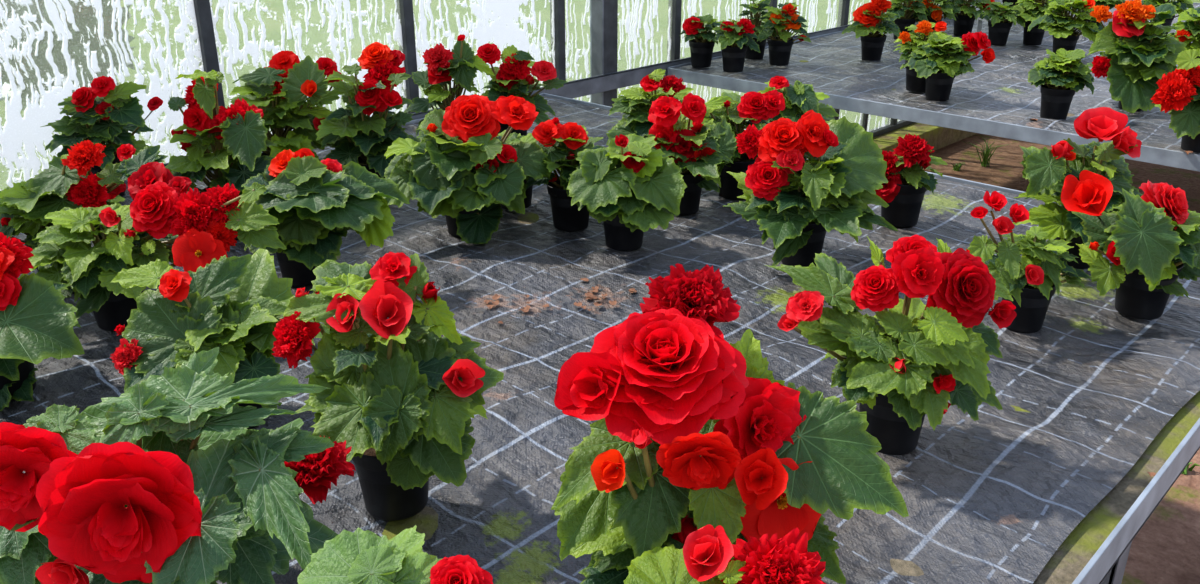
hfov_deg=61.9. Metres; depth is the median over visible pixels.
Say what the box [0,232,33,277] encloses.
flower
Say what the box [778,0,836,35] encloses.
window
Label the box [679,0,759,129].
window
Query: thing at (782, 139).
flower
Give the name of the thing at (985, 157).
grass tuft
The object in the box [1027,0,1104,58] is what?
begonias
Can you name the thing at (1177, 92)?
flower
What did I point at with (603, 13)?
stanchion
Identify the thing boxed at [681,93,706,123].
flower
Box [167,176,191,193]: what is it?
flower
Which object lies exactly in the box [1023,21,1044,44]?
pot
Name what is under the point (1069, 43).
pot
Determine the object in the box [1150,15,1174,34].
pot
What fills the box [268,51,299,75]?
flower
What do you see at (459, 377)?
flower
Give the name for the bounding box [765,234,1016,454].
begonias
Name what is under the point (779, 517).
flower
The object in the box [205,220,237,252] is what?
flower
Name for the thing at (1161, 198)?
flower
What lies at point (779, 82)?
flower
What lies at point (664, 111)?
flower
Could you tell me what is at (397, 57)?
flower
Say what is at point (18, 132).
greenhouse window pane
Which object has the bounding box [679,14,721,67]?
begonias
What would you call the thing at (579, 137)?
flower
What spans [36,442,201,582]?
flower
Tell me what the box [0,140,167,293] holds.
begonias
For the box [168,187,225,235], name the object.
flower
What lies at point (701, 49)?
pot
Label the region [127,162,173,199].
flower
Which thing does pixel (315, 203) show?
begonias
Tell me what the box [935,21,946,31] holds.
flower
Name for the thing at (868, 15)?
flower
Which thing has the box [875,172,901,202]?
flower
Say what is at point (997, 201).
flower
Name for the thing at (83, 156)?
flower
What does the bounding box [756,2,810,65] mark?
begonias
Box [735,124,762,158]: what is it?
flower
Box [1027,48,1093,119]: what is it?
begonias
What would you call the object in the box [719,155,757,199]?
pot
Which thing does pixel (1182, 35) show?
flower
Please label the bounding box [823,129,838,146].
flower
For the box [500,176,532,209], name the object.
pot
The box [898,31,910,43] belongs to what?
flower
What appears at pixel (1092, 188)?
flower
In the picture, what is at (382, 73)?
flower
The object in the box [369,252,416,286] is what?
flower
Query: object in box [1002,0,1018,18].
begonias
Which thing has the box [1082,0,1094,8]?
flower
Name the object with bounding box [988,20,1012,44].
pot
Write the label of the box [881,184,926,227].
pot
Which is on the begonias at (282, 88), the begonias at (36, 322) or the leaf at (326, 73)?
the leaf at (326, 73)
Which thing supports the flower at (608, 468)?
on the begonias at (693, 430)
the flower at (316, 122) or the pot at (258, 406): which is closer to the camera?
the pot at (258, 406)
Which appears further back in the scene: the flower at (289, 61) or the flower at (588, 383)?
the flower at (289, 61)
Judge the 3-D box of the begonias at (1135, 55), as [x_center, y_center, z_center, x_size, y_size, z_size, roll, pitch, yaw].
[2.123,-0.943,3.962,0.400,0.432,0.422,20,30,39]
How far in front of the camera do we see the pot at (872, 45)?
4.99 m
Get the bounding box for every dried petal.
[492,294,499,299]
[585,292,592,296]
[609,300,616,304]
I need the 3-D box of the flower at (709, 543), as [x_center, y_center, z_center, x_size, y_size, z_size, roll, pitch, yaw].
[0.103,0.249,0.944,0.047,0.024,0.058,11,55,19]
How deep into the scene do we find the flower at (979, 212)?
1.99 m
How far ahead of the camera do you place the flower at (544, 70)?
3.31 m
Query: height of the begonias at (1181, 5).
0.283 m
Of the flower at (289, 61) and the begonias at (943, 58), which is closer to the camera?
the flower at (289, 61)
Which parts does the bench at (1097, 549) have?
rail, rail, leg, rail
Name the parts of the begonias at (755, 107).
stem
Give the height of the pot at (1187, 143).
0.123 m
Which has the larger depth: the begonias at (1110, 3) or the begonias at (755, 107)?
the begonias at (1110, 3)
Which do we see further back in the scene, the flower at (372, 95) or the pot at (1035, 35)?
the pot at (1035, 35)
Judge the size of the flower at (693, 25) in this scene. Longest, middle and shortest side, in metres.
0.106 x 0.102 x 0.044 m
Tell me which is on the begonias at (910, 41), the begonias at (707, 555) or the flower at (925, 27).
the flower at (925, 27)
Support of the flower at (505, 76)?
on the begonias at (513, 77)
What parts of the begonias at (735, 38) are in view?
stem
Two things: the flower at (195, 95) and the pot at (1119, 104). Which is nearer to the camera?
the flower at (195, 95)
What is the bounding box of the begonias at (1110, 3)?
[1081,0,1125,23]
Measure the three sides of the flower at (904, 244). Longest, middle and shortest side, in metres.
0.088 x 0.085 x 0.036 m
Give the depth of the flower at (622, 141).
2.44 m
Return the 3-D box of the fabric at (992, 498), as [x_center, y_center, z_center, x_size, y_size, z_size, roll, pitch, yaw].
[-0.349,-0.001,2.300,2.797,0.035,3.263,20,30,39]
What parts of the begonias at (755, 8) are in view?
stem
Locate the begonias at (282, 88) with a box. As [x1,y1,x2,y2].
[229,51,353,160]
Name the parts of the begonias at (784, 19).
stem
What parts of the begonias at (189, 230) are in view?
stem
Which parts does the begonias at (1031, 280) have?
stem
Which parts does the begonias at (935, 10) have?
stem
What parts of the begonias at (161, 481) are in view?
stem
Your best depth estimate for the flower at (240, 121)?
2.47 m
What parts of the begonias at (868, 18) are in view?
stem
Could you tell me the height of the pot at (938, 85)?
0.123 m
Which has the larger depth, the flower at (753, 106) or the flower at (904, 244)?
the flower at (753, 106)
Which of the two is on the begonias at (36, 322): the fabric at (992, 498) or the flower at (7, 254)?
the flower at (7, 254)
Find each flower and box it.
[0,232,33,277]
[0,247,14,280]
[0,273,21,310]
[0,422,76,531]
[35,558,88,583]
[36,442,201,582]
[61,140,105,176]
[66,172,108,207]
[71,87,96,111]
[91,76,115,96]
[94,102,113,119]
[99,207,120,226]
[105,183,125,198]
[110,338,142,374]
[117,144,135,160]
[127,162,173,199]
[130,181,183,238]
[147,97,162,110]
[159,269,191,301]
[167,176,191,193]
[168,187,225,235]
[172,228,227,271]
[183,77,204,106]
[183,104,209,135]
[203,183,243,222]
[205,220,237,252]
[207,115,221,133]
[212,98,263,139]
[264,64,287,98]
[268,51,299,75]
[268,149,295,176]
[271,311,320,368]
[284,435,355,504]
[295,148,313,157]
[301,80,316,96]
[313,117,324,129]
[316,57,337,75]
[320,158,342,171]
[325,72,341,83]
[326,293,358,331]
[355,79,389,114]
[357,42,394,70]
[359,280,412,338]
[363,59,405,88]
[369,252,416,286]
[379,89,401,106]
[390,50,404,65]
[422,43,453,74]
[427,62,451,83]
[429,555,492,583]
[441,94,499,142]
[442,359,484,396]
[457,35,464,40]
[475,43,500,64]
[475,157,498,172]
[491,95,538,129]
[496,70,519,89]
[497,144,517,162]
[499,53,530,80]
[531,60,556,80]
[532,120,563,146]
[554,352,620,420]
[558,122,588,149]
[591,308,748,444]
[591,449,626,492]
[615,134,628,147]
[621,151,644,172]
[640,75,662,91]
[640,263,740,327]
[648,96,681,126]
[648,124,681,150]
[656,432,741,489]
[660,74,685,96]
[664,129,701,162]
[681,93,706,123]
[682,16,703,34]
[683,524,733,581]
[688,143,715,175]
[713,377,806,459]
[717,528,825,583]
[720,21,733,31]
[734,448,787,509]
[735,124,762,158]
[736,18,754,34]
[737,91,769,123]
[740,458,821,541]
[745,157,789,200]
[755,118,807,161]
[760,89,784,117]
[769,13,781,23]
[769,76,788,88]
[776,149,804,173]
[777,313,798,331]
[781,3,796,15]
[781,14,800,29]
[786,291,823,321]
[793,110,830,156]
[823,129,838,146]
[850,265,899,311]
[853,3,880,27]
[867,0,891,13]
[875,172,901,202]
[882,150,904,179]
[886,234,936,267]
[892,246,944,297]
[893,134,934,167]
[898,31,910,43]
[914,20,932,34]
[922,0,933,7]
[925,248,995,327]
[931,5,942,20]
[933,374,955,393]
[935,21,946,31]
[961,32,980,55]
[970,206,987,218]
[972,31,990,48]
[980,48,994,62]
[981,0,994,9]
[983,191,1006,210]
[988,300,1016,328]
[992,216,1014,234]
[1009,203,1028,222]
[1025,264,1043,284]
[1061,170,1112,215]
[1065,151,1075,160]
[1074,107,1129,141]
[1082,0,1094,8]
[1090,5,1112,22]
[1091,55,1110,77]
[1106,241,1120,265]
[1112,10,1145,36]
[1113,127,1141,157]
[1115,0,1146,21]
[1139,180,1188,229]
[1143,5,1155,18]
[1151,71,1197,112]
[1174,69,1194,85]
[1175,29,1191,41]
[1175,65,1199,86]
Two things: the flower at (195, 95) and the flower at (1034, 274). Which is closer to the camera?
the flower at (1034, 274)
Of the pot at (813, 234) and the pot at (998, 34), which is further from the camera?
the pot at (998, 34)
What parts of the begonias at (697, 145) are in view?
stem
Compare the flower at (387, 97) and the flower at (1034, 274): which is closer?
the flower at (1034, 274)
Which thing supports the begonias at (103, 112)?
on the fabric at (992, 498)
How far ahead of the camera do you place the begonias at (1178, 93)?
3.31 m
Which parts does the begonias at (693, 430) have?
stem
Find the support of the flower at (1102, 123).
on the begonias at (1046, 170)
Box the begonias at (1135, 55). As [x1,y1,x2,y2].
[1085,0,1186,112]
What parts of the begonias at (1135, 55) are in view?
stem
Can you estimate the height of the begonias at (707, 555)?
0.320 m
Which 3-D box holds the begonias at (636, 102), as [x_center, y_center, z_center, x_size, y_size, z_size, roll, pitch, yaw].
[0.181,-0.515,3.069,0.356,0.341,0.304,-3,23,-8]
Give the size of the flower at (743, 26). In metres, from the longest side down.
0.094 x 0.091 x 0.045 m
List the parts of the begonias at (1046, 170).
stem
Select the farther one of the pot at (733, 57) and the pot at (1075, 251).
the pot at (733, 57)
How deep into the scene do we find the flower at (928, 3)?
5.60 m
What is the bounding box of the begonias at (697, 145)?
[647,93,736,214]
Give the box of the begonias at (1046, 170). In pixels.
[1013,107,1142,268]
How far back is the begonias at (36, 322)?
1.73 m
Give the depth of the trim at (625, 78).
4.60 m
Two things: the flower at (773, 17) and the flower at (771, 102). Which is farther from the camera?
the flower at (773, 17)
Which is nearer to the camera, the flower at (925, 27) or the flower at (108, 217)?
the flower at (108, 217)
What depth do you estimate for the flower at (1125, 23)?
3.86 m
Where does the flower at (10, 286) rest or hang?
on the begonias at (36, 322)
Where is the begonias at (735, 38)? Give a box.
[713,18,760,71]
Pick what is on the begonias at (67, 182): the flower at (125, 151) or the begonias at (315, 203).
the flower at (125, 151)
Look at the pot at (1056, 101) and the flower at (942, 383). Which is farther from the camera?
the pot at (1056, 101)
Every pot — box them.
[0,361,35,401]
[93,290,143,330]
[238,403,263,428]
[276,251,315,286]
[352,454,428,520]
[358,156,384,177]
[445,209,477,237]
[498,121,526,135]
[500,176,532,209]
[546,176,588,231]
[603,214,643,250]
[679,174,703,214]
[689,38,714,67]
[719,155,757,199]
[721,44,747,71]
[745,33,766,59]
[768,37,793,65]
[781,223,825,266]
[859,393,924,454]
[860,33,886,60]
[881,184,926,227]
[893,17,915,38]
[905,60,925,91]
[919,16,942,35]
[925,72,955,100]
[954,13,975,35]
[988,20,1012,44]
[1002,285,1055,332]
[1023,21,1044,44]
[1040,83,1075,119]
[1052,34,1079,58]
[1054,236,1089,268]
[1115,263,1183,319]
[1118,101,1141,110]
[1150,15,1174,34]
[1181,133,1199,152]
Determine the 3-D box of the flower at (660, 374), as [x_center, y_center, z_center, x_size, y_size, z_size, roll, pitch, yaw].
[0.067,0.073,1.046,0.184,0.075,0.174,-13,47,-8]
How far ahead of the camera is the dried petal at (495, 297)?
2.25 m
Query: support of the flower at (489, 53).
on the begonias at (513, 77)
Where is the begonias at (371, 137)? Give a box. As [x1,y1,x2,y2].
[316,42,419,177]
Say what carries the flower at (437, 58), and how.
on the begonias at (460, 64)
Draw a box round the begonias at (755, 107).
[704,89,784,199]
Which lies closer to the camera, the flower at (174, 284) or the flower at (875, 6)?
the flower at (174, 284)
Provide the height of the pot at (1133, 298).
0.123 m
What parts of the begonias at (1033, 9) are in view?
stem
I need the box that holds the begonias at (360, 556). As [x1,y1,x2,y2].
[297,525,492,583]
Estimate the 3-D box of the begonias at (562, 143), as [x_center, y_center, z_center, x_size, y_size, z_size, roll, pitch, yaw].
[-0.075,-0.317,2.649,0.285,0.306,0.286,20,30,39]
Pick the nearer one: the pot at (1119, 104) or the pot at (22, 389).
the pot at (22, 389)
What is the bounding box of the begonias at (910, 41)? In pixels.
[894,20,947,91]
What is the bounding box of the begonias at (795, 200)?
[723,110,897,266]
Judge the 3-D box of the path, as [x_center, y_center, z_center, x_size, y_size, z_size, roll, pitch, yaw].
[-8.970,-0.888,6.865,3.400,0.170,9.400,20,30,39]
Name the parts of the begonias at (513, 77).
stem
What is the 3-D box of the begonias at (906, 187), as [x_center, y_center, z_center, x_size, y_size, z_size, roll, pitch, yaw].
[0.819,-0.305,2.691,0.197,0.250,0.208,20,30,39]
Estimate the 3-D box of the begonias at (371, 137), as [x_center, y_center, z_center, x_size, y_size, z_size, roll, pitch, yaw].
[-0.645,-0.474,2.844,0.314,0.443,0.313,-5,24,-12]
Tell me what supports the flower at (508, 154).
on the begonias at (461, 170)
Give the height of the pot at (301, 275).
0.110 m
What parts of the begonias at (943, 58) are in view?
stem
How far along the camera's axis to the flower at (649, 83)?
2.98 m
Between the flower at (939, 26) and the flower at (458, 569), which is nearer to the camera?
the flower at (458, 569)
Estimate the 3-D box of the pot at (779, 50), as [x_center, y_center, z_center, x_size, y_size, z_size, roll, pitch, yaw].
[0.887,-1.186,4.930,0.130,0.123,0.130,-18,29,-36]
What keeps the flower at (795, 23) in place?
on the begonias at (784, 19)
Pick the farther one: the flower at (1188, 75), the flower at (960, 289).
the flower at (1188, 75)
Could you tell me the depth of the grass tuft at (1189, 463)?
3.31 m
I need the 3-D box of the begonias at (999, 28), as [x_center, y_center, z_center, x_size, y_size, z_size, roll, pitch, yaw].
[2.192,-1.492,5.529,0.196,0.227,0.375,-2,23,-6]
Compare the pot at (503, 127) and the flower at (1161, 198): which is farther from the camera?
the pot at (503, 127)
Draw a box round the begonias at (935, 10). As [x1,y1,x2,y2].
[909,0,957,35]
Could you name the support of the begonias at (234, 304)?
on the fabric at (992, 498)
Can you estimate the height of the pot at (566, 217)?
0.123 m
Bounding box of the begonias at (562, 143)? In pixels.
[525,117,605,231]
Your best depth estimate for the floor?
3.25 m
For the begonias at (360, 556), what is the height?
0.304 m
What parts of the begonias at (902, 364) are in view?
stem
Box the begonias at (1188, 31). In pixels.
[1165,7,1199,57]
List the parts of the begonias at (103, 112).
stem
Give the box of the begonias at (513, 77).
[475,43,567,135]
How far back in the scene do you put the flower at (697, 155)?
2.71 m
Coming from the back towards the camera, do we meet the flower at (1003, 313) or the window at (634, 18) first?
the window at (634, 18)
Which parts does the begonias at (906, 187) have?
stem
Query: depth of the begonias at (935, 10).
5.59 m
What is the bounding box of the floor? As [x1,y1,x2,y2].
[914,133,1199,583]
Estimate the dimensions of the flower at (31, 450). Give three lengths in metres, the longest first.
0.121 x 0.119 x 0.032 m
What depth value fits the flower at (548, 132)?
2.58 m
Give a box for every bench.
[124,93,1199,583]
[667,1,1199,171]
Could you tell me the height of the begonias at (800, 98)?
0.300 m
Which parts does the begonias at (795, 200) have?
stem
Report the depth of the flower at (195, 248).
1.98 m
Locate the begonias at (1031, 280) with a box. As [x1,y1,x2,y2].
[966,191,1091,332]
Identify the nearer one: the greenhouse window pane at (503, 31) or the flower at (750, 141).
the flower at (750, 141)
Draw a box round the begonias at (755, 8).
[739,0,773,59]
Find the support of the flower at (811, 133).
on the begonias at (795, 200)
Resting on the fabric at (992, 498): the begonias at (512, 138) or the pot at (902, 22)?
the begonias at (512, 138)
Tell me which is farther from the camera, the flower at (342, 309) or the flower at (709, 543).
the flower at (342, 309)
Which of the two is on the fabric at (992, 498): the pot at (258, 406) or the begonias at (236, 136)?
the begonias at (236, 136)
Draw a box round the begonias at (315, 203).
[241,148,409,286]
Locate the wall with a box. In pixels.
[0,0,1199,190]
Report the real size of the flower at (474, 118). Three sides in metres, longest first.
0.162 x 0.156 x 0.070 m
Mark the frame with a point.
(202, 8)
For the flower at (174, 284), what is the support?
on the begonias at (234, 304)
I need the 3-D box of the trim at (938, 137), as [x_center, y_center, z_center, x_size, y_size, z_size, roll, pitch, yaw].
[0.447,-0.347,5.366,0.270,0.185,10.400,20,30,39]
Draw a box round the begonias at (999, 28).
[977,2,1024,44]
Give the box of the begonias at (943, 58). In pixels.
[900,31,994,100]
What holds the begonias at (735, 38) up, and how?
on the fabric at (999, 90)
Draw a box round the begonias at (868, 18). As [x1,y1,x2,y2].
[842,0,900,60]
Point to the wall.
(273, 30)
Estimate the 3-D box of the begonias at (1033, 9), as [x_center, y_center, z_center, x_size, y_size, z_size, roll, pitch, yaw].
[2.386,-1.509,5.457,0.282,0.306,0.291,-3,23,-7]
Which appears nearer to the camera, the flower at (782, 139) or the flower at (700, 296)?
the flower at (700, 296)
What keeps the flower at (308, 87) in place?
on the begonias at (282, 88)
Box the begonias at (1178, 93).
[1151,49,1199,152]
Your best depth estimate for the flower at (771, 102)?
2.82 m
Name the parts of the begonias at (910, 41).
stem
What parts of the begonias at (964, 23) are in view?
stem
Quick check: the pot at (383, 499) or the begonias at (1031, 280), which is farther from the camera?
the begonias at (1031, 280)
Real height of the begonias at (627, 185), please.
0.298 m
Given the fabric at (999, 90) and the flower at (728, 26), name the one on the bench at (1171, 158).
the fabric at (999, 90)
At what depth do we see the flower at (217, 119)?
2.49 m
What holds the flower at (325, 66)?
on the begonias at (282, 88)
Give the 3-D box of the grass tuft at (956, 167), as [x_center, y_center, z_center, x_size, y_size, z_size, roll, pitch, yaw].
[2.377,-0.833,6.631,0.090,0.056,0.077,-12,26,-26]
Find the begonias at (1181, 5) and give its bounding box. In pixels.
[1141,0,1193,34]
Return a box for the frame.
[193,0,914,136]
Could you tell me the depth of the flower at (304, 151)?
2.28 m
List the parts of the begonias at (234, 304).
stem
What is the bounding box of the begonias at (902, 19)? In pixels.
[881,0,930,38]
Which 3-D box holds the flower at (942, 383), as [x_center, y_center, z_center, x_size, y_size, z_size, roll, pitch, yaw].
[0.529,0.139,1.542,0.043,0.037,0.018,22,22,-27]
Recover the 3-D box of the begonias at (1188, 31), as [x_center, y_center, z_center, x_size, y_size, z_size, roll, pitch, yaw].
[2.726,-1.137,4.574,0.337,0.310,0.329,-6,24,-15]
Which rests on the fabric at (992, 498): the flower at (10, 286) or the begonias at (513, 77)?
the begonias at (513, 77)
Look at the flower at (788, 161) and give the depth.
2.29 m
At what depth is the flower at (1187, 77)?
3.31 m
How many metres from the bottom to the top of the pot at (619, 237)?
0.123 m
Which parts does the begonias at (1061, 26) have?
stem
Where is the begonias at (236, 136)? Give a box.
[165,69,277,239]
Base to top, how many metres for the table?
0.020 m
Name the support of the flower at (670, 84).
on the begonias at (636, 102)
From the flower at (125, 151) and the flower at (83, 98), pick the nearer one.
the flower at (125, 151)
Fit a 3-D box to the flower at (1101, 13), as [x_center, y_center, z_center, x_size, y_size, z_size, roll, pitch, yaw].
[1.966,-1.095,3.915,0.089,0.039,0.083,-14,67,-6]
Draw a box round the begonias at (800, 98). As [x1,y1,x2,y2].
[757,76,838,159]
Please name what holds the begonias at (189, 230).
on the fabric at (992, 498)
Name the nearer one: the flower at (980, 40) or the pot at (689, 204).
the pot at (689, 204)
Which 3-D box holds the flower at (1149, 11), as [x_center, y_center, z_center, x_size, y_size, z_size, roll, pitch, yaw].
[2.120,-1.087,3.871,0.070,0.027,0.076,29,69,12]
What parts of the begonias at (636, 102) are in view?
stem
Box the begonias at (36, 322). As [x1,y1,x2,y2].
[0,232,84,410]
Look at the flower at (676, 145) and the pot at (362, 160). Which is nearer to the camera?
the flower at (676, 145)
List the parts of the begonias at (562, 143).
stem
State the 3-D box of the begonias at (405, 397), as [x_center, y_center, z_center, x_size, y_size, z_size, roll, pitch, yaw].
[-0.320,0.150,1.455,0.330,0.379,0.290,20,30,39]
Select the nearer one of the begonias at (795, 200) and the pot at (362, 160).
the begonias at (795, 200)
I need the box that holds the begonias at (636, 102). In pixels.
[606,69,693,144]
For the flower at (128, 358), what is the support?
on the begonias at (234, 304)
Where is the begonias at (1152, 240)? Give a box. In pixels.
[1061,170,1199,319]
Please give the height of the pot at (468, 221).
0.123 m
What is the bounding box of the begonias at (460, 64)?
[404,35,493,134]
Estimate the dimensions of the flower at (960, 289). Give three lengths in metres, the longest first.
0.135 x 0.129 x 0.056 m
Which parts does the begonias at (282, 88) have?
stem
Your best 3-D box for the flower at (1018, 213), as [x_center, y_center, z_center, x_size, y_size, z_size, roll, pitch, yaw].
[0.832,-0.153,1.994,0.043,0.022,0.052,22,53,-1]
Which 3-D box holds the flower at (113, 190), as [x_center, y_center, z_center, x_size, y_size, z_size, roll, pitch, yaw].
[-1.094,-0.240,2.218,0.070,0.033,0.068,-25,76,-25]
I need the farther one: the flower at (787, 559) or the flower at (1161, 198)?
the flower at (1161, 198)
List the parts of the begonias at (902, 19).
stem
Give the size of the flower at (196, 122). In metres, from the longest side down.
0.080 x 0.080 x 0.036 m
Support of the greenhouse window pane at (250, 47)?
in the frame
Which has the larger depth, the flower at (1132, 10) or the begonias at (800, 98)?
the flower at (1132, 10)
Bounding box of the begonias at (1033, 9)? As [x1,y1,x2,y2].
[1013,0,1063,44]
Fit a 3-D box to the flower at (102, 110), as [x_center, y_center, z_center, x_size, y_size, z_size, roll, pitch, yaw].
[-1.405,-0.514,2.832,0.057,0.026,0.057,-37,71,-15]
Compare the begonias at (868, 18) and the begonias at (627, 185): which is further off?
the begonias at (868, 18)
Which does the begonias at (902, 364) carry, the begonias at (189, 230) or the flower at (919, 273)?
the flower at (919, 273)
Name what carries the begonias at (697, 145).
on the fabric at (992, 498)
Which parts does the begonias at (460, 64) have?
stem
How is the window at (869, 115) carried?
in the frame
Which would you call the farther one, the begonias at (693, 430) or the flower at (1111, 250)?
the flower at (1111, 250)
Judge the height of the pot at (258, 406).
0.123 m
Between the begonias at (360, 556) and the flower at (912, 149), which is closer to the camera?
the begonias at (360, 556)
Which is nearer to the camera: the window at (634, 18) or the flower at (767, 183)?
the flower at (767, 183)
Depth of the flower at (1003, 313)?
1.56 m
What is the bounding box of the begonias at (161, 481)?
[0,347,355,583]
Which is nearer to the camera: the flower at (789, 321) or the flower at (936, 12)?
the flower at (789, 321)
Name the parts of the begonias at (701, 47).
stem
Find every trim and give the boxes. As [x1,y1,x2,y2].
[164,0,975,165]
[873,122,976,151]
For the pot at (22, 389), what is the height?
0.123 m
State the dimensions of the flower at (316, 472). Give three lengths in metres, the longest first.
0.108 x 0.101 x 0.048 m
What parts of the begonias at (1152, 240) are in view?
stem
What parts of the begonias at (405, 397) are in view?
stem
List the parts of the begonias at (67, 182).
stem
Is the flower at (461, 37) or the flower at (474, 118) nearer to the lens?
the flower at (474, 118)
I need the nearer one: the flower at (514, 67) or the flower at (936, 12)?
the flower at (514, 67)
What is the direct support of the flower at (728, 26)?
on the begonias at (735, 38)
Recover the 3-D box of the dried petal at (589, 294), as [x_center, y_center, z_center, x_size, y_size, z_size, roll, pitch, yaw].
[-0.025,0.005,2.261,0.020,0.007,0.019,14,27,30]
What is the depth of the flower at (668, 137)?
2.72 m
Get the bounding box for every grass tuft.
[952,162,964,170]
[962,137,1013,166]
[1182,462,1199,474]
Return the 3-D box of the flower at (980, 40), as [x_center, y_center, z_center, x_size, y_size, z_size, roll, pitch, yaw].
[1.561,-1.027,4.079,0.082,0.082,0.037,13,-27,-30]
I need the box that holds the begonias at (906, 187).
[875,134,947,227]
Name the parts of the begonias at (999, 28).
stem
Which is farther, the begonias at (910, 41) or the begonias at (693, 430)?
the begonias at (910, 41)
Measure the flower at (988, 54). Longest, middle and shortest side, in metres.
0.076 x 0.064 x 0.032 m
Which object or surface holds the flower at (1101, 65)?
on the begonias at (1135, 55)
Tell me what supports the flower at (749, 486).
on the begonias at (693, 430)
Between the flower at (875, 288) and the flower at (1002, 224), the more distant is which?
the flower at (1002, 224)
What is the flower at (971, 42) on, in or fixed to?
on the begonias at (943, 58)
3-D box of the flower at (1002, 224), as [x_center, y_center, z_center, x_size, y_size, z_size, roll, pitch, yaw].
[0.800,-0.131,1.991,0.044,0.038,0.019,24,-10,5]
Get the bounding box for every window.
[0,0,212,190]
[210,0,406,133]
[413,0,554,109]
[565,0,670,101]
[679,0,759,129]
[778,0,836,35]
[839,0,890,131]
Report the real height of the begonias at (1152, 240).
0.307 m
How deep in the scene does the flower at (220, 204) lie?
2.02 m
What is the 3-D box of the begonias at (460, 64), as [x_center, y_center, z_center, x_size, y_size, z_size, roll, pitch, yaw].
[-0.458,-0.615,3.202,0.293,0.422,0.289,6,24,14]
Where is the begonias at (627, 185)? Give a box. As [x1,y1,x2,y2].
[566,133,686,250]
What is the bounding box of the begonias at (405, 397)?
[271,252,503,520]
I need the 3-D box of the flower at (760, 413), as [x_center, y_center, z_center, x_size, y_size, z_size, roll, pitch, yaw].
[0.170,0.147,1.081,0.112,0.109,0.055,26,-13,-28]
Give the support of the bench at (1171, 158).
on the floor
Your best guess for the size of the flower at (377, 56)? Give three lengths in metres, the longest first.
0.114 x 0.108 x 0.046 m
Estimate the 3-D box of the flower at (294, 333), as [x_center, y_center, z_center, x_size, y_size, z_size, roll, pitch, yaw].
[-0.443,0.065,1.427,0.083,0.088,0.039,51,13,25]
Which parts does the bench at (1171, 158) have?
rail, rail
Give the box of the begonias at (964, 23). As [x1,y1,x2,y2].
[942,0,994,35]
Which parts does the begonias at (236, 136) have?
stem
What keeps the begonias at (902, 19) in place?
on the fabric at (999, 90)
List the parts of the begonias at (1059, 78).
stem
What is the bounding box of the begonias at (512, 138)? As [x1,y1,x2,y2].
[498,130,535,209]
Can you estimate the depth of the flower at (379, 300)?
1.40 m
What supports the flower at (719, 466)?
on the begonias at (693, 430)
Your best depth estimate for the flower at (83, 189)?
2.17 m
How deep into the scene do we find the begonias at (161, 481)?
1.07 m
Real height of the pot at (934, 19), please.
0.123 m
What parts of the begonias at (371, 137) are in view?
stem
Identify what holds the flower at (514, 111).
on the begonias at (461, 170)
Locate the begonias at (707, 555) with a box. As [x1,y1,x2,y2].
[624,524,825,583]
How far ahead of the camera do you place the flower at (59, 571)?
1.05 m
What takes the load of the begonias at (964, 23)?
on the fabric at (999, 90)
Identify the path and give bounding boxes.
[0,82,17,99]
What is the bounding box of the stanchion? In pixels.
[590,0,617,106]
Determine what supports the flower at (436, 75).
on the begonias at (460, 64)
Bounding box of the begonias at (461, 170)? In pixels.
[382,94,550,243]
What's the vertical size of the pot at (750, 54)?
0.123 m
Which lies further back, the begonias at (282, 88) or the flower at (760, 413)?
the begonias at (282, 88)
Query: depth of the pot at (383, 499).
1.47 m
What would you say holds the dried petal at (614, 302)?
on the fabric at (992, 498)
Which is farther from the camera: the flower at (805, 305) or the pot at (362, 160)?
the pot at (362, 160)
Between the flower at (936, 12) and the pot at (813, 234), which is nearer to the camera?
the pot at (813, 234)
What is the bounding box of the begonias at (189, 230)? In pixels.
[28,162,286,330]
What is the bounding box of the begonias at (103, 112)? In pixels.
[41,76,162,195]
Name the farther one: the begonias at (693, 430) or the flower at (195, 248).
the flower at (195, 248)
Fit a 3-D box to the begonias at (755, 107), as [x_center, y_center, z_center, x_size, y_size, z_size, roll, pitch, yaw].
[0.405,-0.429,2.898,0.305,0.317,0.306,20,30,39]
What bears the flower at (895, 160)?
on the begonias at (906, 187)
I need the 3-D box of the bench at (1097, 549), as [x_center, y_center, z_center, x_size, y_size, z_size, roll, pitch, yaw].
[-0.343,0.433,2.471,2.843,0.972,3.311,20,30,39]
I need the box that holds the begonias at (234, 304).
[110,249,329,428]
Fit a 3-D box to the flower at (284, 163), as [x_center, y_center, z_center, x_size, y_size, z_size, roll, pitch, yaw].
[-0.720,-0.293,2.271,0.078,0.030,0.084,5,62,19]
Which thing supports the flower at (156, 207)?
on the begonias at (189, 230)
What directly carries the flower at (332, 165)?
on the begonias at (315, 203)
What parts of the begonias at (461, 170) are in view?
stem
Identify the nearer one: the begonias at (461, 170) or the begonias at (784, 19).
the begonias at (461, 170)
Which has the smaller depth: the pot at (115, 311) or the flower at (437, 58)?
the pot at (115, 311)
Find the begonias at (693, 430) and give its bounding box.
[551,263,908,583]
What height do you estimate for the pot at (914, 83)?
0.123 m
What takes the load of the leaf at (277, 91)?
on the begonias at (282, 88)
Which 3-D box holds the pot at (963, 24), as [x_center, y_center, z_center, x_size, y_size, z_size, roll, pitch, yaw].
[2.091,-1.536,5.754,0.130,0.123,0.130,5,24,12]
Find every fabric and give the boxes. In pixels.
[0,96,1199,583]
[674,0,1199,154]
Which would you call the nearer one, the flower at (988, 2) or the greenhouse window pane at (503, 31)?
the greenhouse window pane at (503, 31)

